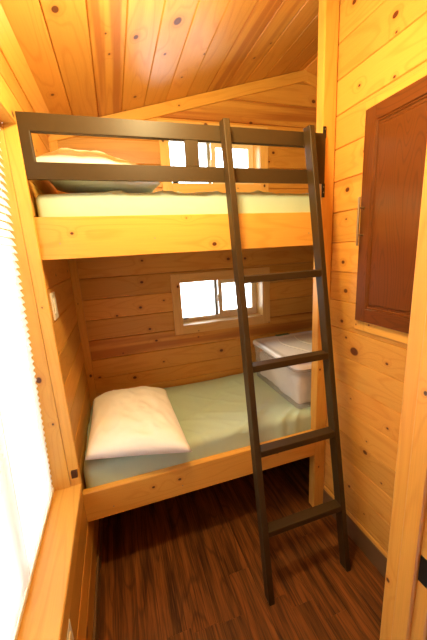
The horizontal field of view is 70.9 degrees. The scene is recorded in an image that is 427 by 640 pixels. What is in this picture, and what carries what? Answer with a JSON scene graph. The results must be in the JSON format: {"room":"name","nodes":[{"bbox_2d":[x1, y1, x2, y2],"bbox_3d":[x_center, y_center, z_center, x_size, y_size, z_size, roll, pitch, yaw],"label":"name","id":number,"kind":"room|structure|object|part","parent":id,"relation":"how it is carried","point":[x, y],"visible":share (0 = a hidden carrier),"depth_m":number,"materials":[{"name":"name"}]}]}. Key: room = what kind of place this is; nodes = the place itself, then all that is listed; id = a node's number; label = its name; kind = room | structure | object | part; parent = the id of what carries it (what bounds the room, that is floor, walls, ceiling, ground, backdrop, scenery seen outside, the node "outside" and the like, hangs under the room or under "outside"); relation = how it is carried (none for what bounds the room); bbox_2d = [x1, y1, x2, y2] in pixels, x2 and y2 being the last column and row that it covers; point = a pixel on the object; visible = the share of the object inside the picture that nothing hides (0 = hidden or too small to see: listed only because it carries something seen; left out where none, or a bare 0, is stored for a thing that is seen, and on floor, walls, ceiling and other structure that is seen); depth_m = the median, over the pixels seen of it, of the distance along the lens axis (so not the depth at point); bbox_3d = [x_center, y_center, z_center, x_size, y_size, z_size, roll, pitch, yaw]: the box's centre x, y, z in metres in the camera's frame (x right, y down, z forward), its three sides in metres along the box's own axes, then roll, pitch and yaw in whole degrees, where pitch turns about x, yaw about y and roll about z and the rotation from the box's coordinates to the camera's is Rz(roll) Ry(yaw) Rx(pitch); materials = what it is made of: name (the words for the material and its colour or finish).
{"room":"cabin bunk bedroom","nodes":[
{"label":"cabin bunk bedroom","id":0,"kind":"room"},
{"bbox_2d":[0,51,98,639],"bbox_3d":[-0.375,0.435,0.311,0.020,2.700,4.140,-7,14,-17],"label":"wall","id":1,"kind":"structure","parent":0,"point":[57,273],"depth_m":1.59,"materials":[{"name":"brown wood"}]},
{"bbox_2d":[0,3,50,136],"bbox_3d":[-0.408,-0.832,0.047,0.085,0.107,4.070,-7,14,-17],"label":"trim","id":2,"kind":"structure","parent":1,"relation":"attached to","point":[10,49],"depth_m":1.25,"materials":[{"name":"brown wood"}]},
{"bbox_2d":[50,292,58,319],"bbox_3d":[-0.777,-0.070,1.469,0.012,0.130,0.093,-7,14,-17],"label":"light switch","id":3,"kind":"object","parent":1,"relation":"attached to","point":[52,295],"visible":1,"depth_m":1.45,"materials":[{"name":"white plastic"}]},
{"bbox_2d":[67,619,73,639],"bbox_3d":[-0.488,1.108,1.019,0.014,0.115,0.090,-7,14,-17],"label":"wall outlet","id":4,"kind":"object","parent":1,"relation":"attached to","point":[70,636],"visible":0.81,"depth_m":1.03,"materials":[{"name":"white plastic"}]},
{"bbox_2d":[92,518,102,639],"bbox_3d":[-0.293,1.695,0.622,0.012,0.100,4.070,-7,14,-17],"label":"baseboard","id":5,"kind":"structure","parent":1,"relation":"attached to","point":[100,529],"depth_m":1.64,"materials":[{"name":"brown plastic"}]},
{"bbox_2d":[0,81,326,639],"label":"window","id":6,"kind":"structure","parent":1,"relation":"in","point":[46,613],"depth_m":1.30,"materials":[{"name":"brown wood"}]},
{"bbox_3d":[-0.613,-0.702,0.672,0.012,0.091,1.088,-7,14,-17],"label":"head casing","id":7,"kind":"part","parent":6,"relation":"part of","materials":[{"name":"brown wood"}]},
{"bbox_2d":[0,128,53,639],"bbox_3d":[-0.666,0.142,0.866,0.099,1.632,0.956,-7,14,-17],"label":"window blind","id":8,"kind":"object","parent":6,"relation":"attached to","point":[26,487],"visible":1,"depth_m":1.09,"materials":[{"name":"white plastic"}]},
{"bbox_3d":[-0.656,0.140,0.886,0.067,1.605,0.001,-7,14,-17],"label":"ladder cord","id":9,"kind":"part","parent":8,"relation":"part of","materials":[{"name":"white fabric"}]},
{"bbox_3d":[-0.764,0.071,1.212,0.067,1.605,0.001,-7,14,-17],"label":"ladder cord","id":10,"kind":"part","parent":8,"relation":"part of","materials":[{"name":"white fabric"}]},
{"bbox_3d":[-0.653,0.931,1.038,0.026,0.018,0.956,-7,14,-17],"label":"rail","id":11,"kind":"part","parent":8,"relation":"part of","materials":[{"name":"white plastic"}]},
{"bbox_3d":[-0.593,0.963,1.020,0.176,0.022,1.064,-7,14,-17],"label":"sill","id":12,"kind":"part","parent":6,"relation":"part of","materials":[{"name":"brown wood"}]},
{"bbox_2d":[71,469,77,478],"bbox_3d":[-0.698,0.773,1.503,0.028,0.038,0.016,-7,14,-17],"label":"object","id":13,"kind":"object","parent":6,"relation":"attached to","point":[74,474],"visible":1,"depth_m":1.50,"materials":[{"name":"brown plastic"}]},
{"bbox_3d":[-0.082,-0.766,1.411,1.460,0.354,0.026,-7,14,-17],"label":"guard rail","id":14,"kind":"part","parent":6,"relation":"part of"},
{"bbox_2d":[0,0,318,116],"bbox_3d":[0.752,-1.229,0.350,2.786,0.580,4.170,-7,14,-17],"label":"ceiling","id":15,"kind":"structure","parent":0,"point":[93,58],"depth_m":1.52,"materials":[{"name":"brown wood"}]},
{"bbox_2d":[58,82,316,393],"bbox_3d":[-0.018,-0.344,2.480,2.168,3.200,0.020,-7,14,-17],"label":"wall","id":16,"kind":"structure","parent":0,"point":[127,300],"depth_m":2.39,"materials":[{"name":"brown wood"}]},
{"bbox_2d":[49,141,96,406],"bbox_3d":[-0.990,-0.241,2.161,0.052,2.010,0.012,-7,14,-17],"label":"trim","id":17,"kind":"structure","parent":16,"relation":"attached to","point":[54,146],"depth_m":2.21,"materials":[{"name":"brown wood"}]},
{"bbox_2d":[97,367,242,396],"bbox_3d":[0.047,0.480,2.660,2.038,0.040,0.012,-7,14,-17],"label":"trim","id":18,"kind":"structure","parent":16,"relation":"attached to","point":[237,370],"depth_m":2.58,"materials":[{"name":"brown wood"}]},
{"bbox_2d":[34,212,312,259],"bbox_3d":[0.093,-0.558,1.992,2.084,0.180,0.869,-7,14,-17],"label":"bunk","id":19,"kind":"object","parent":16,"relation":"attached to","point":[75,237],"visible":0.85,"depth_m":1.44,"materials":[{"name":"brown wood"}]},
{"bbox_2d":[36,190,309,216],"bbox_3d":[0.086,-0.650,1.985,2.076,0.262,0.816,-7,14,-17],"label":"mattress","id":20,"kind":"object","parent":19,"relation":"on","point":[110,203],"visible":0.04,"depth_m":1.45,"materials":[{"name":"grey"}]},
{"bbox_2d":[36,148,160,192],"bbox_3d":[-0.632,-0.795,1.669,0.560,0.222,0.690,-7,14,-17],"label":"pillow","id":21,"kind":"object","parent":20,"relation":"on","point":[62,155],"visible":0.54,"depth_m":1.45,"materials":[{"name":"white fabric"}]},
{"bbox_2d":[48,70,308,142],"bbox_3d":[-0.166,-1.561,2.153,1.968,0.611,0.016,-7,14,-17],"label":"trim","id":22,"kind":"structure","parent":16,"relation":"attached to","point":[212,97],"depth_m":2.17,"materials":[{"name":"brown wood"}]},
{"bbox_2d":[83,429,314,521],"bbox_3d":[0.169,0.797,2.305,2.084,0.179,0.869,-7,14,-17],"label":"bunk","id":23,"kind":"object","parent":16,"relation":"attached to","point":[101,501],"visible":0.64,"depth_m":1.74,"materials":[{"name":"brown wood"}]},
{"bbox_2d":[83,372,310,488],"bbox_3d":[0.157,0.673,2.290,2.081,0.228,0.816,-7,14,-17],"label":"mattress","id":24,"kind":"object","parent":23,"relation":"on","point":[212,417],"visible":0.46,"depth_m":1.97,"materials":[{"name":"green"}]},
{"bbox_2d":[85,386,191,459],"bbox_3d":[-0.504,0.596,1.913,0.557,0.192,0.765,-7,14,-17],"label":"pillow","id":25,"kind":"object","parent":24,"relation":"on","point":[141,420],"visible":1,"depth_m":1.70,"materials":[{"name":"white fabric"}]},
{"bbox_2d":[253,331,311,369],"bbox_3d":[0.737,0.351,2.377,0.649,0.330,0.709,-7,14,-17],"label":"storage bin","id":26,"kind":"object","parent":24,"relation":"on","point":[286,344],"visible":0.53,"depth_m":2.39,"materials":[{"name":"white plastic"}]},
{"bbox_2d":[260,350,310,403],"bbox_3d":[0.582,0.409,2.322,0.227,0.224,0.615,-7,14,-17],"label":"linens","id":27,"kind":"object","parent":26,"relation":"in","point":[296,384],"visible":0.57,"depth_m":2.10,"materials":[{"name":"white"}]},
{"bbox_2d":[157,119,268,192],"bbox_3d":[0.000,-1.243,2.373,0.869,0.491,0.189,-7,14,-17],"label":"window","id":28,"kind":"structure","parent":16,"relation":"in","point":[257,156],"depth_m":2.38,"materials":[{"name":"brown wood"}]},
{"bbox_3d":[-0.351,-1.178,2.175,0.072,0.491,0.012,-7,14,-17],"label":"casing","id":29,"kind":"part","parent":28,"relation":"part of","materials":[{"name":"brown wood"}]},
{"bbox_3d":[-0.020,-1.256,2.433,0.728,0.350,0.061,-7,14,-17],"label":"frame","id":30,"kind":"part","parent":28,"relation":"part of","materials":[{"name":"beige plastic"}]},
{"bbox_3d":[0.016,-1.430,2.244,0.725,0.072,0.012,-7,14,-17],"label":"casing","id":31,"kind":"part","parent":28,"relation":"part of","materials":[{"name":"brown wood"}]},
{"bbox_3d":[0.038,-1.022,2.338,0.725,0.072,0.012,-7,14,-17],"label":"casing","id":32,"kind":"part","parent":28,"relation":"part of","materials":[{"name":"brown wood"}]},
{"bbox_3d":[0.154,-1.282,2.470,0.361,0.313,0.026,-7,14,-17],"label":"sash","id":33,"kind":"part","parent":28,"relation":"part of","materials":[{"name":"beige plastic"}]},
{"bbox_3d":[0.405,-1.274,2.407,0.072,0.491,0.012,-7,14,-17],"label":"casing","id":34,"kind":"part","parent":28,"relation":"part of","materials":[{"name":"brown wood"}]},
{"bbox_2d":[170,267,269,334],"bbox_3d":[0.059,-0.184,2.618,0.869,0.494,0.189,-7,14,-17],"label":"window","id":35,"kind":"structure","parent":16,"relation":"in","point":[259,311],"depth_m":2.59,"materials":[{"name":"brown wood"}]},
{"bbox_3d":[-0.292,-0.119,2.420,0.072,0.494,0.012,-7,14,-17],"label":"casing","id":36,"kind":"part","parent":35,"relation":"part of","materials":[{"name":"brown wood"}]},
{"bbox_3d":[0.039,-0.197,2.678,0.728,0.353,0.061,-7,14,-17],"label":"frame","id":37,"kind":"part","parent":35,"relation":"part of","materials":[{"name":"beige plastic"}]},
{"bbox_3d":[0.075,-0.372,2.488,0.725,0.072,0.012,-7,14,-17],"label":"casing","id":38,"kind":"part","parent":35,"relation":"part of","materials":[{"name":"brown wood"}]},
{"bbox_3d":[0.098,0.038,2.583,0.725,0.072,0.012,-7,14,-17],"label":"casing","id":39,"kind":"part","parent":35,"relation":"part of","materials":[{"name":"brown wood"}]},
{"bbox_3d":[0.213,-0.223,2.715,0.361,0.316,0.026,-7,14,-17],"label":"sash","id":40,"kind":"part","parent":35,"relation":"part of","materials":[{"name":"beige plastic"}]},
{"bbox_3d":[0.465,-0.215,2.652,0.072,0.494,0.012,-7,14,-17],"label":"casing","id":41,"kind":"part","parent":35,"relation":"part of","materials":[{"name":"brown wood"}]},
{"bbox_2d":[304,72,316,88],"bbox_3d":[0.815,-1.913,2.407,0.272,0.141,0.016,-7,14,-17],"label":"trim","id":42,"kind":"structure","parent":16,"relation":"attached to","point":[312,81],"depth_m":2.39,"materials":[{"name":"brown wood"}]},
{"bbox_2d":[99,457,384,639],"bbox_3d":[0.938,1.609,0.961,2.667,0.020,4.370,-7,14,-17],"label":"floor","id":43,"kind":"structure","parent":0,"point":[187,566],"depth_m":1.73,"materials":[{"name":"laminate"}]},
{"bbox_2d":[219,118,350,605],"bbox_3d":[0.406,0.255,1.556,0.531,2.406,0.408,-7,14,-17],"label":"ladder","id":44,"kind":"object","parent":43,"relation":"on","point":[266,530],"visible":1,"depth_m":1.54,"materials":[{"name":"brown paint"}]},
{"bbox_2d":[324,0,426,553],"bbox_3d":[1.216,0.111,0.327,0.020,3.150,3.310,-7,14,-17],"label":"wall","id":45,"kind":"structure","parent":0,"point":[382,43],"depth_m":1.57,"materials":[{"name":"brown wood"}]},
{"bbox_2d":[323,489,386,577],"bbox_3d":[0.935,1.358,1.703,0.012,0.135,0.950,-7,14,-17],"label":"baseboard","id":46,"kind":"structure","parent":45,"relation":"attached to","point":[356,534],"depth_m":1.78,"materials":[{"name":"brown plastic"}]},
{"bbox_2d":[324,486,387,557],"bbox_3d":[0.933,1.280,1.685,0.008,0.025,0.950,-7,14,-17],"label":"trim","id":47,"kind":"structure","parent":45,"relation":"attached to","point":[348,513],"depth_m":1.79,"materials":[{"name":"brown wood"}]},
{"bbox_2d":[354,66,426,343],"bbox_3d":[0.828,-0.419,1.214,0.072,1.097,0.670,-7,14,-17],"label":"upper cabinet","id":48,"kind":"object","parent":45,"relation":"attached to","point":[395,136],"visible":0.91,"depth_m":1.33,"materials":[{"name":"brown wood"}]},
{"bbox_3d":[0.722,-0.483,1.474,0.039,0.228,0.012,-7,14,-17],"label":"bar handle","id":49,"kind":"part","parent":48,"relation":"part of","materials":[{"name":"silver metal"}]},
{"bbox_3d":[0.753,-0.483,1.477,0.022,1.002,0.066,-7,14,-17],"label":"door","id":50,"kind":"part","parent":48,"relation":"part of","materials":[{"name":"brown wood"}]},
{"bbox_3d":[0.879,0.034,1.280,0.022,0.072,0.582,-7,14,-17],"label":"rail","id":51,"kind":"part","parent":48,"relation":"part of","materials":[{"name":"brown wood"}]},
{"bbox_3d":[0.853,-0.422,1.175,0.022,0.864,0.582,-7,14,-17],"label":"panel","id":52,"kind":"part","parent":48,"relation":"part of","materials":[{"name":"brown wood"}]},
{"bbox_3d":[0.828,-0.874,1.070,0.022,0.066,0.582,-7,14,-17],"label":"rail","id":53,"kind":"part","parent":48,"relation":"part of","materials":[{"name":"brown wood"}]},
{"bbox_3d":[0.785,0.102,0.802,0.520,3.000,0.110,-7,14,-17],"label":"wall","id":54,"kind":"structure","parent":0,"visible":0},
{"bbox_2d":[380,148,426,639],"bbox_3d":[0.558,0.180,0.743,0.100,2.900,0.134,-7,14,-17],"label":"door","id":55,"kind":"structure","parent":54,"relation":"in","point":[404,611],"depth_m":0.80,"materials":[{"name":"brown wood"}]},
{"bbox_3d":[0.562,0.672,0.801,0.002,0.085,0.025,-7,14,-17],"label":"strike plate","id":56,"kind":"part","parent":55,"relation":"part of","materials":[{"name":"black metal"}]},
{"bbox_3d":[0.966,-0.272,1.934,0.574,3.200,0.020,-7,14,-17],"label":"wall","id":57,"kind":"structure","parent":0,"visible":0},
{"bbox_2d":[309,0,339,506],"bbox_3d":[0.662,-0.160,1.830,0.090,3.060,0.055,-7,14,-17],"label":"wooden post","id":58,"kind":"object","parent":57,"relation":"attached to","point":[328,21],"depth_m":1.67,"materials":[{"name":"brown wood"}]}
]}

